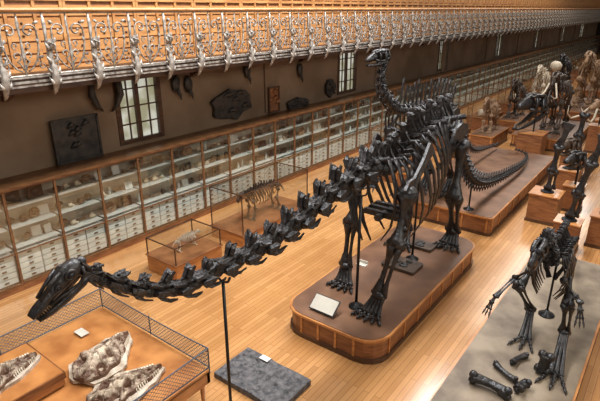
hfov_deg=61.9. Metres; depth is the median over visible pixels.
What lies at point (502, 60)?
display cabinet
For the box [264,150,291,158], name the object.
shelf
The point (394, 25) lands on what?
railing panel
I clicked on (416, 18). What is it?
railing panel
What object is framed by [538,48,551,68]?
display cabinet
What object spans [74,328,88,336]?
label card
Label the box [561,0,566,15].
upper cabinet
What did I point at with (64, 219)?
ammonite
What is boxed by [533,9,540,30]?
railing panel
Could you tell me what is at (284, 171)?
display cabinet
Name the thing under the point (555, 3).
upper cabinet
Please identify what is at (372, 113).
shelf
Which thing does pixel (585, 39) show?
display cabinet
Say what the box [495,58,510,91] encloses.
display cabinet
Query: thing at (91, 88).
curved horn
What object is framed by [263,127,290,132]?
shelf
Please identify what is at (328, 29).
railing panel
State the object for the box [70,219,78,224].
skull
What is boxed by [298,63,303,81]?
skull
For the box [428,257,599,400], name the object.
platform
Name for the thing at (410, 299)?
plinth
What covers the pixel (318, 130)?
shelf
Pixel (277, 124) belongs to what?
plaque
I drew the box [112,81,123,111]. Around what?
curved horn
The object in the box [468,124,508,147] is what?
block
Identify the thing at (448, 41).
window
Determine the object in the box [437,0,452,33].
upper cabinet
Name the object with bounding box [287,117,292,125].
plaque
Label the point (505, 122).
block
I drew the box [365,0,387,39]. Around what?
upper cabinet
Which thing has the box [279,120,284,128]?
plate
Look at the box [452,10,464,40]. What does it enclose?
railing panel
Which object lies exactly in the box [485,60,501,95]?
display cabinet
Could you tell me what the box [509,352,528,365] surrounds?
bone
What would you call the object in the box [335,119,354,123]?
shelf
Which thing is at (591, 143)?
pedestal
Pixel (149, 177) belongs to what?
shelf
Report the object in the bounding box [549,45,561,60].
display cabinet
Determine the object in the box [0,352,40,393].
skull
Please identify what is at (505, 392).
bone
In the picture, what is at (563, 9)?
railing panel
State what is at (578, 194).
bone
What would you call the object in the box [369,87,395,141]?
display cabinet
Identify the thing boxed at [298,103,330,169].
display cabinet
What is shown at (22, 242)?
shelf
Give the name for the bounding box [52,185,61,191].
dark fossil
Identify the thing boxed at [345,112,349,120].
plaque
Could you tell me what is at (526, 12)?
railing panel
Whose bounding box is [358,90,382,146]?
display cabinet
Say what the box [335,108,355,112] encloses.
shelf
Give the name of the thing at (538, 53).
display cabinet
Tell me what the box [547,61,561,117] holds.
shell
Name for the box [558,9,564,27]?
railing panel
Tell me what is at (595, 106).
skull
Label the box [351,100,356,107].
plaque
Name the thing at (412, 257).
support pole
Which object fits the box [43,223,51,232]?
card
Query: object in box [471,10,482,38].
railing panel
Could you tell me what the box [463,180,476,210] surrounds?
support pole
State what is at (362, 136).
display cabinet
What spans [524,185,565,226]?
pedestal
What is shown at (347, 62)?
window
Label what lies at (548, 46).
display cabinet
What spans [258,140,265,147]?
plate
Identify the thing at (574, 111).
plinth
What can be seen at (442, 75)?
display cabinet
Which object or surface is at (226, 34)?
railing panel
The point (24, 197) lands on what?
shelf
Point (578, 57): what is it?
display cabinet
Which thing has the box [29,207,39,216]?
ammonite
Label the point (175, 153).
plate
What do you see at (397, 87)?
display cabinet
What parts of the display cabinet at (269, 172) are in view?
drawer, drawer, drawer, drawer, drawer, drawer, drawer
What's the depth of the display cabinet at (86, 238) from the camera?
13.24 m
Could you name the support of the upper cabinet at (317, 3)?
on the floor at (149, 75)
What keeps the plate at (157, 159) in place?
on the display cabinet at (159, 213)
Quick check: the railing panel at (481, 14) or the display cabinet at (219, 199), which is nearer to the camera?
the display cabinet at (219, 199)
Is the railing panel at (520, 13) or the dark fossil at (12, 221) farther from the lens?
the railing panel at (520, 13)
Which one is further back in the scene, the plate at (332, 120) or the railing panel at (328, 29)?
the plate at (332, 120)
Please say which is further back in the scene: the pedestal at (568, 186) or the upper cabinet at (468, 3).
the upper cabinet at (468, 3)
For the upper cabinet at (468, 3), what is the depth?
31.80 m
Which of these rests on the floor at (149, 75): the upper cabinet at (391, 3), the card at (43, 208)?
the upper cabinet at (391, 3)
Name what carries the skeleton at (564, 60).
on the block at (573, 88)
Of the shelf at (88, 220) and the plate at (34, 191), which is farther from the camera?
the shelf at (88, 220)
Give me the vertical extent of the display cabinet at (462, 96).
2.610 m
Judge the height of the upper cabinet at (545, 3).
2.820 m
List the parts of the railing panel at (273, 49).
frame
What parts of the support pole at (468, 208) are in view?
rod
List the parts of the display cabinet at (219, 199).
drawer, drawer, drawer, drawer, drawer, drawer, drawer, drawer, drawer, drawer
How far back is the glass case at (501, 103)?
32.14 m
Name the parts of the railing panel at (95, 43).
frame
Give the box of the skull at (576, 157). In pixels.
[562,150,586,184]
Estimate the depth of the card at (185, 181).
16.12 m
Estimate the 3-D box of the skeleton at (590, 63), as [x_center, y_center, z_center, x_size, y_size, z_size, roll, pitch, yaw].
[18.176,-7.725,31.479,1.377,3.451,4.616,15,26,34]
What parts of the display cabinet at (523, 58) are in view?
frame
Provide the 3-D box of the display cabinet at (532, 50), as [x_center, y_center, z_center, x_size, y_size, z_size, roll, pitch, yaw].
[23.031,-13.354,49.006,0.830,2.610,1.200,15,26,34]
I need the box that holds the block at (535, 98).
[524,98,553,117]
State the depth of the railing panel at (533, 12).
39.11 m
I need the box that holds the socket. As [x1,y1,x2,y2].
[57,272,74,290]
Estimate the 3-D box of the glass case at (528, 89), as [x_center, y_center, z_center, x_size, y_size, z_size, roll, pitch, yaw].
[17.351,-8.409,36.973,1.260,2.000,2.860,15,26,34]
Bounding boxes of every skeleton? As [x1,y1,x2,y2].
[27,94,528,326]
[172,229,200,251]
[236,179,283,221]
[363,48,498,198]
[478,97,500,133]
[482,220,584,394]
[504,78,527,118]
[532,65,550,100]
[538,71,574,134]
[558,53,572,91]
[571,51,599,107]
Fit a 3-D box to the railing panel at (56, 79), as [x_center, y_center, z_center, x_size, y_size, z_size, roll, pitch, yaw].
[-5.300,-2.854,9.888,0.348,1.632,1.074,15,26,34]
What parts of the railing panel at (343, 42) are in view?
frame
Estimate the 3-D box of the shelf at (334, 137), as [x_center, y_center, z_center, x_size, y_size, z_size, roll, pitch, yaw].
[1.272,-2.838,22.323,0.620,0.016,1.140,15,26,34]
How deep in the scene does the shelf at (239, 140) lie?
17.40 m
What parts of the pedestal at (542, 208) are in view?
skirting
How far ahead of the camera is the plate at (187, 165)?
16.03 m
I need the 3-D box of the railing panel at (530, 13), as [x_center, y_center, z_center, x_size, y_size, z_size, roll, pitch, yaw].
[17.622,-13.716,38.183,0.348,1.632,1.074,15,26,34]
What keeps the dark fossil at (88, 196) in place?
on the display cabinet at (86, 238)
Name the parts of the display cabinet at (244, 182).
drawer, drawer, drawer, drawer, drawer, drawer, drawer, drawer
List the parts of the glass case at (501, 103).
metal frame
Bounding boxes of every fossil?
[5,217,14,223]
[19,215,27,221]
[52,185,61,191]
[77,198,84,204]
[84,193,91,200]
[325,79,335,97]
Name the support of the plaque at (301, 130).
on the display cabinet at (302, 154)
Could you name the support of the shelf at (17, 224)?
attached to the display cabinet at (38, 255)
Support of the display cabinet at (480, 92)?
on the floor at (259, 313)
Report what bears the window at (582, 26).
in the wall at (26, 143)
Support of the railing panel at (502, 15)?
attached to the floor at (149, 75)
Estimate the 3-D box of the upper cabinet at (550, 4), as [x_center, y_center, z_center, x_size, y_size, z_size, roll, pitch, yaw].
[23.815,-18.593,48.240,0.618,2.820,1.990,15,26,34]
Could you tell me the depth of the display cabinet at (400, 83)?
27.31 m
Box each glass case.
[145,218,222,278]
[209,162,307,246]
[370,118,411,182]
[433,101,473,150]
[466,88,506,129]
[497,78,530,114]
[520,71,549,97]
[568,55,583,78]
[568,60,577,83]
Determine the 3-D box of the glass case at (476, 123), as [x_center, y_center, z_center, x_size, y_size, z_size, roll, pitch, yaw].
[10.716,-5.264,28.782,1.260,2.000,2.860,15,26,34]
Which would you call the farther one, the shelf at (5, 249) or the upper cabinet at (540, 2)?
the upper cabinet at (540, 2)
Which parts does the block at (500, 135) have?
panel moulding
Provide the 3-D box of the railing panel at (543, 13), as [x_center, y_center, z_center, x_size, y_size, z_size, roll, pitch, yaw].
[20.034,-14.859,41.161,0.348,1.632,1.074,15,26,34]
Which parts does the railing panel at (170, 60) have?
frame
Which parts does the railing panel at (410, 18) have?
frame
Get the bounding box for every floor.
[0,19,596,95]
[0,53,599,400]
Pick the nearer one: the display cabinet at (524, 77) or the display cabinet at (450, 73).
the display cabinet at (450, 73)
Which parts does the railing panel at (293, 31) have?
frame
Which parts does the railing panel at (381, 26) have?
frame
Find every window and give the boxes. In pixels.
[112,77,164,145]
[337,52,357,94]
[437,40,449,71]
[494,34,503,57]
[532,29,540,48]
[560,26,565,42]
[579,24,584,37]
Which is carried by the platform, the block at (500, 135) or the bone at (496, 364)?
the bone at (496, 364)
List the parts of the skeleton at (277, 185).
shoulder blade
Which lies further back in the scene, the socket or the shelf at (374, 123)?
the shelf at (374, 123)
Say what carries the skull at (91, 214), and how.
on the display cabinet at (86, 238)
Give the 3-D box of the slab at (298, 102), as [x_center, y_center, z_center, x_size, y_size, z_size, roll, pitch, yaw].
[-0.048,-3.979,20.424,0.220,0.470,1.453,15,26,34]
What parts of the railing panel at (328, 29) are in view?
frame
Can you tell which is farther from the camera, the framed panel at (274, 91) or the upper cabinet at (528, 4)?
the upper cabinet at (528, 4)
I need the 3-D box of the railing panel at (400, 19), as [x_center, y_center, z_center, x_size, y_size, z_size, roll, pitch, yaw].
[4.351,-7.428,21.801,0.348,1.632,1.074,15,26,34]
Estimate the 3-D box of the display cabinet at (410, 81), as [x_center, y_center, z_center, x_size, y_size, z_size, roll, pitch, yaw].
[6.383,-5.465,28.455,0.830,2.610,1.200,15,26,34]
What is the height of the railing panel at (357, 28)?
1.632 m
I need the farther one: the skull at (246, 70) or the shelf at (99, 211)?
the skull at (246, 70)
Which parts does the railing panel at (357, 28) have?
frame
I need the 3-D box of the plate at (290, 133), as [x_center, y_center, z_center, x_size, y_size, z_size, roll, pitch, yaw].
[-0.351,-2.682,20.099,0.057,0.284,0.395,14,25,33]
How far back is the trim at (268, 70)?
18.77 m
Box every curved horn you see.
[87,85,103,111]
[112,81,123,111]
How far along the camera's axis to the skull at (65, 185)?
12.85 m
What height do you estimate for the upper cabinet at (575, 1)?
2.820 m
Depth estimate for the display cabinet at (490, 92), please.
38.26 m
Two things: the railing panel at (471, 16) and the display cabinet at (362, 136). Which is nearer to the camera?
the display cabinet at (362, 136)
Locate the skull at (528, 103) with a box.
[512,93,547,131]
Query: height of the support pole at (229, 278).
2.992 m
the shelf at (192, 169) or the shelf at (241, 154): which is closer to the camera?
the shelf at (192, 169)
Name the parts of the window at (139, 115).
pane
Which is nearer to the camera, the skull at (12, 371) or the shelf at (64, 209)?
the skull at (12, 371)
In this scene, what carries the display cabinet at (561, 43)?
on the floor at (259, 313)
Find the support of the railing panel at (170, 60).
attached to the floor at (149, 75)
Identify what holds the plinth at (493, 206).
on the floor at (259, 313)
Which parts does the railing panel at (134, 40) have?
frame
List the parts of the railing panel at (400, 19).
frame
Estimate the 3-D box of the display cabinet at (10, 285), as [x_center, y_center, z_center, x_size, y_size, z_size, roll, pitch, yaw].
[-7.370,1.052,11.478,0.830,2.610,1.200,15,26,34]
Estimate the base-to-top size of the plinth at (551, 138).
0.600 m
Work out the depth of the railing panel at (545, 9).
42.02 m
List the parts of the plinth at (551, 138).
skirting, panel moulding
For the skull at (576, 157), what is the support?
on the pedestal at (568, 186)
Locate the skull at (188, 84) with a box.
[184,76,193,99]
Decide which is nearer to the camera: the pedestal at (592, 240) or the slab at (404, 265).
the slab at (404, 265)
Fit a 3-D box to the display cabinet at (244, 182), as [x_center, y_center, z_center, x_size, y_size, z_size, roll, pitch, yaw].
[-2.304,-1.349,17.733,0.830,2.610,1.200,15,26,34]
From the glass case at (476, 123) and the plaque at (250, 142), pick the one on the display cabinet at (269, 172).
the plaque at (250, 142)
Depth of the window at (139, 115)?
14.76 m
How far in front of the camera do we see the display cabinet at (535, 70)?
48.09 m
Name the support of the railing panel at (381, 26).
attached to the floor at (149, 75)
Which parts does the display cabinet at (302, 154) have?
drawer, drawer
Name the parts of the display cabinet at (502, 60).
frame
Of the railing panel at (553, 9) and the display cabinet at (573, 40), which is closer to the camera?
the railing panel at (553, 9)
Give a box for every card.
[30,224,41,236]
[37,204,48,214]
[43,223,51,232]
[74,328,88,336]
[111,165,119,174]
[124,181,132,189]
[181,179,188,185]
[230,135,234,142]
[356,259,367,266]
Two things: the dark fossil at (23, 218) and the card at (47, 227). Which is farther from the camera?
the card at (47, 227)
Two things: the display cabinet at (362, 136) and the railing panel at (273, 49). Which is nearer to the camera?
the railing panel at (273, 49)
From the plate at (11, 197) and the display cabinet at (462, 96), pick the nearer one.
the plate at (11, 197)
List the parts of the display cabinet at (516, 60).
frame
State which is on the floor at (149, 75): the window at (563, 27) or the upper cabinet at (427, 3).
the upper cabinet at (427, 3)
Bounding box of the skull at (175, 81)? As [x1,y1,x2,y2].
[171,75,181,99]
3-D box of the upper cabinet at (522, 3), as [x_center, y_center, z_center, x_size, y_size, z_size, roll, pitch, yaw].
[17.783,-15.734,40.794,0.618,2.820,1.990,15,26,34]
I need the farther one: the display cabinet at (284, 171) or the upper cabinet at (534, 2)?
the upper cabinet at (534, 2)
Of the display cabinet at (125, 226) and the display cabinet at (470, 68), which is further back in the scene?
the display cabinet at (470, 68)
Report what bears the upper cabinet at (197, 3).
on the floor at (149, 75)
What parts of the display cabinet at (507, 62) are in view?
frame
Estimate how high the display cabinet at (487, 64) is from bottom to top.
2.610 m
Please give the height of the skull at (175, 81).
0.763 m
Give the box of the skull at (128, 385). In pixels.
[86,363,165,400]
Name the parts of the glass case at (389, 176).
metal frame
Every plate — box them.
[0,190,21,205]
[26,184,43,199]
[117,195,131,207]
[152,155,162,164]
[168,150,178,159]
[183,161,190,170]
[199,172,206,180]
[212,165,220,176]
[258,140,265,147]
[269,149,273,156]
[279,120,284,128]
[280,147,286,153]
[288,130,292,137]
[298,116,303,123]
[330,117,334,125]
[330,128,335,136]
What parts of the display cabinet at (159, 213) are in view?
drawer, drawer, drawer, drawer, drawer, drawer, drawer, drawer, drawer, drawer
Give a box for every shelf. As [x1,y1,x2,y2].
[0,192,53,209]
[0,212,56,229]
[0,244,11,254]
[5,229,60,248]
[44,180,96,195]
[49,197,99,213]
[51,214,102,231]
[87,169,134,182]
[92,185,137,200]
[94,203,139,217]
[125,161,169,171]
[132,175,169,188]
[132,190,172,204]
[162,153,199,162]
[163,167,200,177]
[164,180,201,193]
[191,158,226,168]
[192,144,225,153]
[194,173,226,183]
[215,137,249,146]
[220,151,250,160]
[221,164,250,174]
[240,132,271,139]
[240,145,272,152]
[240,157,272,166]
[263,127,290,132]
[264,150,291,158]
[266,139,291,145]
[285,121,309,127]
[285,133,309,139]
[286,144,309,151]
[303,116,325,121]
[303,139,325,145]
[305,128,325,133]
[318,112,341,117]
[319,134,340,140]
[321,123,341,128]
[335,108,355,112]
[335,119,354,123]
[336,129,354,134]
[345,104,368,108]
[345,125,367,130]
[350,115,366,119]
[358,121,378,125]
[360,101,379,105]
[362,111,379,115]
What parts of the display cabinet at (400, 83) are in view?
frame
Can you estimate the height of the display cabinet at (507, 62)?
2.610 m
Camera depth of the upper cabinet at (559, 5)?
51.06 m
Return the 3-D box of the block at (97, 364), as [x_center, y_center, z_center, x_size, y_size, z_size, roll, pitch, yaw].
[-3.312,2.576,8.528,0.918,0.277,1.379,6,22,14]
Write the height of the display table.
1.210 m
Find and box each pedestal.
[515,128,548,154]
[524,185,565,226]
[553,213,584,254]
[556,165,580,189]
[559,151,587,181]
[561,180,587,212]
[583,123,599,152]
[583,207,599,249]
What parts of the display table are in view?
leg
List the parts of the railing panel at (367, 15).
frame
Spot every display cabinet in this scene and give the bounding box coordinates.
[0,170,68,289]
[0,189,23,299]
[38,160,111,263]
[84,150,146,253]
[122,142,178,237]
[156,135,206,225]
[185,128,232,213]
[213,122,254,203]
[238,117,275,193]
[259,112,295,183]
[280,108,313,177]
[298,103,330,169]
[315,99,345,163]
[330,96,359,157]
[344,93,372,151]
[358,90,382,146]
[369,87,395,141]
[380,84,405,128]
[392,82,413,131]
[402,80,424,101]
[411,77,433,101]
[420,75,441,99]
[427,74,449,98]
[435,72,456,95]
[442,70,463,107]
[449,68,469,109]
[456,67,475,107]
[462,65,481,104]
[468,64,486,102]
[474,63,492,100]
[479,61,497,97]
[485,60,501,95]
[490,59,505,93]
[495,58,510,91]
[500,57,515,90]
[503,56,518,88]
[507,55,522,80]
[511,54,526,81]
[515,53,530,81]
[519,52,532,82]
[522,52,536,79]
[526,51,539,79]
[529,50,542,76]
[532,49,545,65]
[535,48,548,67]
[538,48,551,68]
[541,47,553,71]
[544,46,555,71]
[547,46,558,71]
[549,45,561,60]
[552,45,563,60]
[554,44,565,58]
[558,43,569,56]
[563,42,573,59]
[565,42,575,62]
[567,41,577,61]
[569,41,579,62]
[571,40,581,61]
[572,40,582,60]
[574,39,584,59]
[576,39,586,59]
[580,38,589,52]
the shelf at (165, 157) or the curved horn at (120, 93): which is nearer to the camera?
the curved horn at (120, 93)
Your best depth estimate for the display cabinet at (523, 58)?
46.36 m
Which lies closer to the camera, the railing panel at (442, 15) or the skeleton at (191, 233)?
the skeleton at (191, 233)
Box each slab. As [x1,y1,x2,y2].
[49,113,103,165]
[209,89,251,119]
[214,347,310,400]
[286,97,308,109]
[381,255,422,275]
[410,239,436,252]
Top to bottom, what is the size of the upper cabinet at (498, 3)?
2.820 m
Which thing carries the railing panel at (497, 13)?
attached to the floor at (149, 75)
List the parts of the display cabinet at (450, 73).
frame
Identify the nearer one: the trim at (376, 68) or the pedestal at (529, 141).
the pedestal at (529, 141)
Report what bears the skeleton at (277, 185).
on the glass case at (233, 228)
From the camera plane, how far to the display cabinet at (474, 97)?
35.60 m
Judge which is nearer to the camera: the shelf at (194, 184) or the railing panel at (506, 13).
the shelf at (194, 184)
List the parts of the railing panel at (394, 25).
frame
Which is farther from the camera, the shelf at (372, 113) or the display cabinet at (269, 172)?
the shelf at (372, 113)
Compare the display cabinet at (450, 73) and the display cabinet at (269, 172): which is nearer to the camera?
the display cabinet at (269, 172)
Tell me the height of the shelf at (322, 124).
0.016 m
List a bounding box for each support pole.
[218,277,231,400]
[348,191,367,310]
[406,143,426,260]
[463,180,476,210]
[538,268,556,318]
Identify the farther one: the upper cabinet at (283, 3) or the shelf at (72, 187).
the upper cabinet at (283, 3)
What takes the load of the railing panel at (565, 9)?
attached to the floor at (149, 75)
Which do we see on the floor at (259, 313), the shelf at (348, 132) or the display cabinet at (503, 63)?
the display cabinet at (503, 63)
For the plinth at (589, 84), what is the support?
on the floor at (259, 313)
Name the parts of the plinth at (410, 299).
panel moulding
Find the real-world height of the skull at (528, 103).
1.674 m
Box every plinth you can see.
[290,224,474,364]
[393,145,552,236]
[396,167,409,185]
[510,118,589,151]
[548,97,599,122]
[583,83,599,98]
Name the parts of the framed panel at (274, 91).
panel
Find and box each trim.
[0,7,599,11]
[0,19,598,90]
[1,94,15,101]
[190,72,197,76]
[263,62,273,112]
[374,52,381,86]
[440,41,446,70]
[484,36,490,60]
[516,32,520,52]
[539,30,543,47]
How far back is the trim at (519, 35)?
44.15 m
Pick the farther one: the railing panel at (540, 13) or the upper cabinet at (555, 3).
the upper cabinet at (555, 3)
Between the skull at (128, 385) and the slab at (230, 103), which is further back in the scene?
the slab at (230, 103)
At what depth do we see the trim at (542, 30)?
50.52 m
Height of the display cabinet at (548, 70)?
2.610 m
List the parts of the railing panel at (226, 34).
frame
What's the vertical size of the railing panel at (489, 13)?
1.632 m
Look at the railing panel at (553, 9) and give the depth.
44.26 m
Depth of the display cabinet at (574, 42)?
61.65 m
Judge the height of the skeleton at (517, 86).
2.204 m
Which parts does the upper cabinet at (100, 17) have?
drawer, drawer, drawer, drawer, drawer, drawer, drawer, drawer, drawer, drawer, drawer, drawer, drawer, drawer, drawer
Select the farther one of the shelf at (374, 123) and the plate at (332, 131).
the shelf at (374, 123)
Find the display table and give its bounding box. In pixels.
[0,288,209,400]
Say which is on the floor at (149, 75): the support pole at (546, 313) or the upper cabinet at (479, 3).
the upper cabinet at (479, 3)
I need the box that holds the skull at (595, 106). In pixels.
[567,99,599,124]
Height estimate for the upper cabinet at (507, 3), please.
2.820 m
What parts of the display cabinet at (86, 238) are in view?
drawer, drawer, drawer, drawer, drawer, drawer, drawer, drawer, drawer, drawer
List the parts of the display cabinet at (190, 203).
drawer, drawer, drawer, drawer, drawer, drawer, drawer, drawer, drawer, drawer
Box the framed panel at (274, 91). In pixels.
[268,85,279,112]
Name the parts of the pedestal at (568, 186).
skirting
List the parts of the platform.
skirting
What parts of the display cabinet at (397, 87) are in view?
frame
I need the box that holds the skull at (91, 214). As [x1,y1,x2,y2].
[89,211,96,217]
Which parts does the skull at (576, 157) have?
post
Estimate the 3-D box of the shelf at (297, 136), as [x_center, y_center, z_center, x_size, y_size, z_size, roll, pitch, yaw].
[-0.176,-2.619,20.356,0.620,0.016,1.140,15,26,34]
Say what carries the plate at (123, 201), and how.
on the display cabinet at (125, 226)
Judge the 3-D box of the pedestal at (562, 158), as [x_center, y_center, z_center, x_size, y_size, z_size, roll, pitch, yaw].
[10.897,-1.378,20.054,0.860,1.000,0.860,15,26,34]
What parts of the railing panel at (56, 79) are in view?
frame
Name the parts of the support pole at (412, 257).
rod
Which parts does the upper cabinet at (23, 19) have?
drawer, drawer, drawer, drawer, drawer, drawer, drawer, drawer, drawer, drawer, drawer, drawer, drawer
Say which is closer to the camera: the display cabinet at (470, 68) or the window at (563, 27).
the display cabinet at (470, 68)
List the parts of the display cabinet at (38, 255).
drawer, drawer, drawer, drawer, drawer, drawer, drawer, drawer, drawer, drawer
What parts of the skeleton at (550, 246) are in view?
shoulder blade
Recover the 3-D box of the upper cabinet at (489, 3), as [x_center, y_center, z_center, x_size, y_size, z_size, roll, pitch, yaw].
[12.957,-13.448,34.837,0.618,2.820,1.990,15,26,34]
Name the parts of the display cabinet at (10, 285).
drawer, drawer, drawer, drawer, drawer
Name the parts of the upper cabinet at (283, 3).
drawer, drawer, drawer, drawer, drawer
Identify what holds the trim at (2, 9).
on the railing panel at (530, 13)
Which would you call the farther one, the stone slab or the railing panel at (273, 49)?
the railing panel at (273, 49)
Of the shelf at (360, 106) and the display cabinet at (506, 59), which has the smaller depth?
the shelf at (360, 106)
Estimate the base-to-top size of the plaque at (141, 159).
0.355 m
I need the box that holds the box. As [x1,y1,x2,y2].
[0,342,66,400]
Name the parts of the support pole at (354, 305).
rod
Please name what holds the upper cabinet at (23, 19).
on the floor at (149, 75)
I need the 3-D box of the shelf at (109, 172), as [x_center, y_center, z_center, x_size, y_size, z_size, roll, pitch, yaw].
[-5.243,-0.685,13.922,0.620,0.016,1.140,15,26,34]
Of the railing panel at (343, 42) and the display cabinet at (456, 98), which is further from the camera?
the display cabinet at (456, 98)
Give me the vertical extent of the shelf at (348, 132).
0.016 m
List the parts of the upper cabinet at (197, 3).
drawer, drawer, drawer, drawer, drawer, drawer, drawer, drawer, drawer, drawer, drawer, drawer, drawer, drawer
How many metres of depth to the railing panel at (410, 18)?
22.71 m
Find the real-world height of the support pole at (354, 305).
2.606 m
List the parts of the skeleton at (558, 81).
shoulder blade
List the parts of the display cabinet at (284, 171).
drawer, drawer, drawer, drawer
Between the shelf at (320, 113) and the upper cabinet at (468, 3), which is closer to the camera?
the shelf at (320, 113)
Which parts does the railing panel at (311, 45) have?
frame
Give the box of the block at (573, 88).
[552,88,573,101]
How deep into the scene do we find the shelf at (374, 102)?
24.55 m
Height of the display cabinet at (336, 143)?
2.610 m
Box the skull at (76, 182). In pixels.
[73,180,81,185]
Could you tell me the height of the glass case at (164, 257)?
0.950 m
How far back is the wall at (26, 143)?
16.68 m
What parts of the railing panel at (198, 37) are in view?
frame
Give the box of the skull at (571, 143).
[560,137,580,164]
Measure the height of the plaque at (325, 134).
0.307 m
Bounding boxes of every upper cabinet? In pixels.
[0,0,71,73]
[61,0,140,67]
[135,0,196,60]
[193,0,242,54]
[241,0,280,51]
[280,0,313,47]
[313,0,341,44]
[341,0,366,41]
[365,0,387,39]
[386,0,406,37]
[405,0,423,35]
[421,0,438,34]
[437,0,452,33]
[450,0,464,31]
[463,0,475,30]
[474,0,485,29]
[483,0,495,28]
[493,0,503,27]
[501,0,511,27]
[510,0,518,26]
[517,0,525,25]
[523,0,531,25]
[530,0,537,24]
[536,0,543,16]
[541,0,548,23]
[545,0,553,23]
[552,0,557,22]
[556,0,562,14]
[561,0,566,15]
[565,0,569,10]
[569,0,573,14]
[571,0,576,14]
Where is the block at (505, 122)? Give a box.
[497,111,531,133]
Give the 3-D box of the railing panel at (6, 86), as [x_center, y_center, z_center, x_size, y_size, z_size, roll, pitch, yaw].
[-5.904,-2.568,9.143,0.348,1.632,1.074,15,26,34]
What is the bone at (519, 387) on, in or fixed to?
on the platform
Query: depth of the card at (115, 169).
13.97 m
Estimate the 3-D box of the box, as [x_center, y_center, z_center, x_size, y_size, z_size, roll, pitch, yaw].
[-4.615,2.877,7.797,1.250,0.240,1.350,15,26,34]
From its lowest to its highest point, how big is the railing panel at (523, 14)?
1.632 m
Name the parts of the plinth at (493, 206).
skirting, panel moulding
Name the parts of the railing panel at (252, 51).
frame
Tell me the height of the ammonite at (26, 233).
0.197 m
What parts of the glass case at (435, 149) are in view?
metal frame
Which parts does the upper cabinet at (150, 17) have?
drawer, drawer, drawer, drawer, drawer, drawer, drawer, drawer, drawer, drawer, drawer, drawer, drawer, drawer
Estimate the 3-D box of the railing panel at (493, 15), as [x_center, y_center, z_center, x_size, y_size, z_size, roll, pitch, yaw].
[12.193,-11.143,31.481,0.348,1.632,1.074,15,26,34]
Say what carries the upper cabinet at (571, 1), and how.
on the floor at (149, 75)
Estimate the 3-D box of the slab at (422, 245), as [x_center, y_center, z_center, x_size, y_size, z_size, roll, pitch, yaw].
[3.233,1.166,13.119,0.600,0.120,0.450,15,26,34]
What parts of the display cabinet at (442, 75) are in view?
frame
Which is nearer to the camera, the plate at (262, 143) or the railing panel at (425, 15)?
the plate at (262, 143)
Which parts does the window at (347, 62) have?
pane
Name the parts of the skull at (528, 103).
post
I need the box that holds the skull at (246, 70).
[244,65,251,83]
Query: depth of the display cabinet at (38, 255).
12.32 m
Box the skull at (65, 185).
[63,182,69,188]
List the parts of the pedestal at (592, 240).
skirting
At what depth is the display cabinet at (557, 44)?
56.87 m
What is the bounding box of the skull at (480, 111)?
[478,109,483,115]
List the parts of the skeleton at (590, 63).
shoulder blade, shoulder blade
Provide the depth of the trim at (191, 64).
13.12 m
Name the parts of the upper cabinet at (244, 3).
drawer, drawer, drawer, drawer, drawer, drawer, drawer, drawer, drawer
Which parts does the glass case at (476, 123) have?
metal frame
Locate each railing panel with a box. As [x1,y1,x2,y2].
[0,12,62,94]
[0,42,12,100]
[47,12,105,88]
[92,12,142,83]
[132,12,175,79]
[166,11,205,74]
[197,11,231,71]
[224,11,255,68]
[249,11,276,65]
[271,11,296,63]
[291,11,314,60]
[309,11,331,58]
[325,11,346,56]
[340,10,360,54]
[354,10,373,52]
[367,10,385,48]
[379,10,396,49]
[391,10,407,48]
[401,10,417,47]
[411,10,425,45]
[420,10,434,44]
[429,10,442,43]
[437,10,450,42]
[445,10,457,41]
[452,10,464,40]
[459,10,470,39]
[465,10,476,38]
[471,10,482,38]
[477,10,488,37]
[483,10,493,36]
[488,10,497,35]
[493,10,502,35]
[498,10,507,34]
[503,10,511,34]
[507,10,515,33]
[511,10,519,33]
[515,10,523,32]
[519,11,527,32]
[523,10,530,31]
[526,11,534,31]
[530,9,537,30]
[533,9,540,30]
[536,9,543,29]
[539,9,546,29]
[542,9,549,29]
[545,9,551,28]
[548,9,554,28]
[551,9,556,28]
[553,9,559,27]
[556,9,562,27]
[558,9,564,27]
[561,9,566,26]
[563,9,568,26]
[565,9,570,26]
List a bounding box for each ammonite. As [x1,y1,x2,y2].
[23,232,31,239]
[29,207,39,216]
[58,218,68,226]
[81,174,91,181]
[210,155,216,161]
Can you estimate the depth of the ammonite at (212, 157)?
16.77 m
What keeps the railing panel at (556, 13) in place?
attached to the floor at (149, 75)
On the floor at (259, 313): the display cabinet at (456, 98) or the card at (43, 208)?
the display cabinet at (456, 98)
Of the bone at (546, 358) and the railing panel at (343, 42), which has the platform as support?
the bone at (546, 358)
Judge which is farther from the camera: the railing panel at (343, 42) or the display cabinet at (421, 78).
the display cabinet at (421, 78)
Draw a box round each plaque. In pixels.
[105,201,115,213]
[134,157,144,168]
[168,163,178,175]
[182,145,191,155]
[248,140,251,150]
[270,122,278,131]
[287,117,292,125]
[298,127,304,135]
[309,293,340,317]
[313,134,318,141]
[322,131,327,138]
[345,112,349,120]
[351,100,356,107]
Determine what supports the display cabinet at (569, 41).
on the floor at (259, 313)
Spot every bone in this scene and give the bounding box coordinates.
[468,370,512,400]
[492,360,517,383]
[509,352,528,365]
[513,378,531,393]
[533,350,555,375]
[541,121,575,193]
[561,134,599,222]
[573,112,590,150]
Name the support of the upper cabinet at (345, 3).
on the floor at (149, 75)
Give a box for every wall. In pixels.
[0,22,597,178]
[594,23,599,52]
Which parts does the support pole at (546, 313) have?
rod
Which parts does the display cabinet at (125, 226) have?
drawer, drawer, drawer, drawer, drawer, drawer, drawer, drawer, drawer, drawer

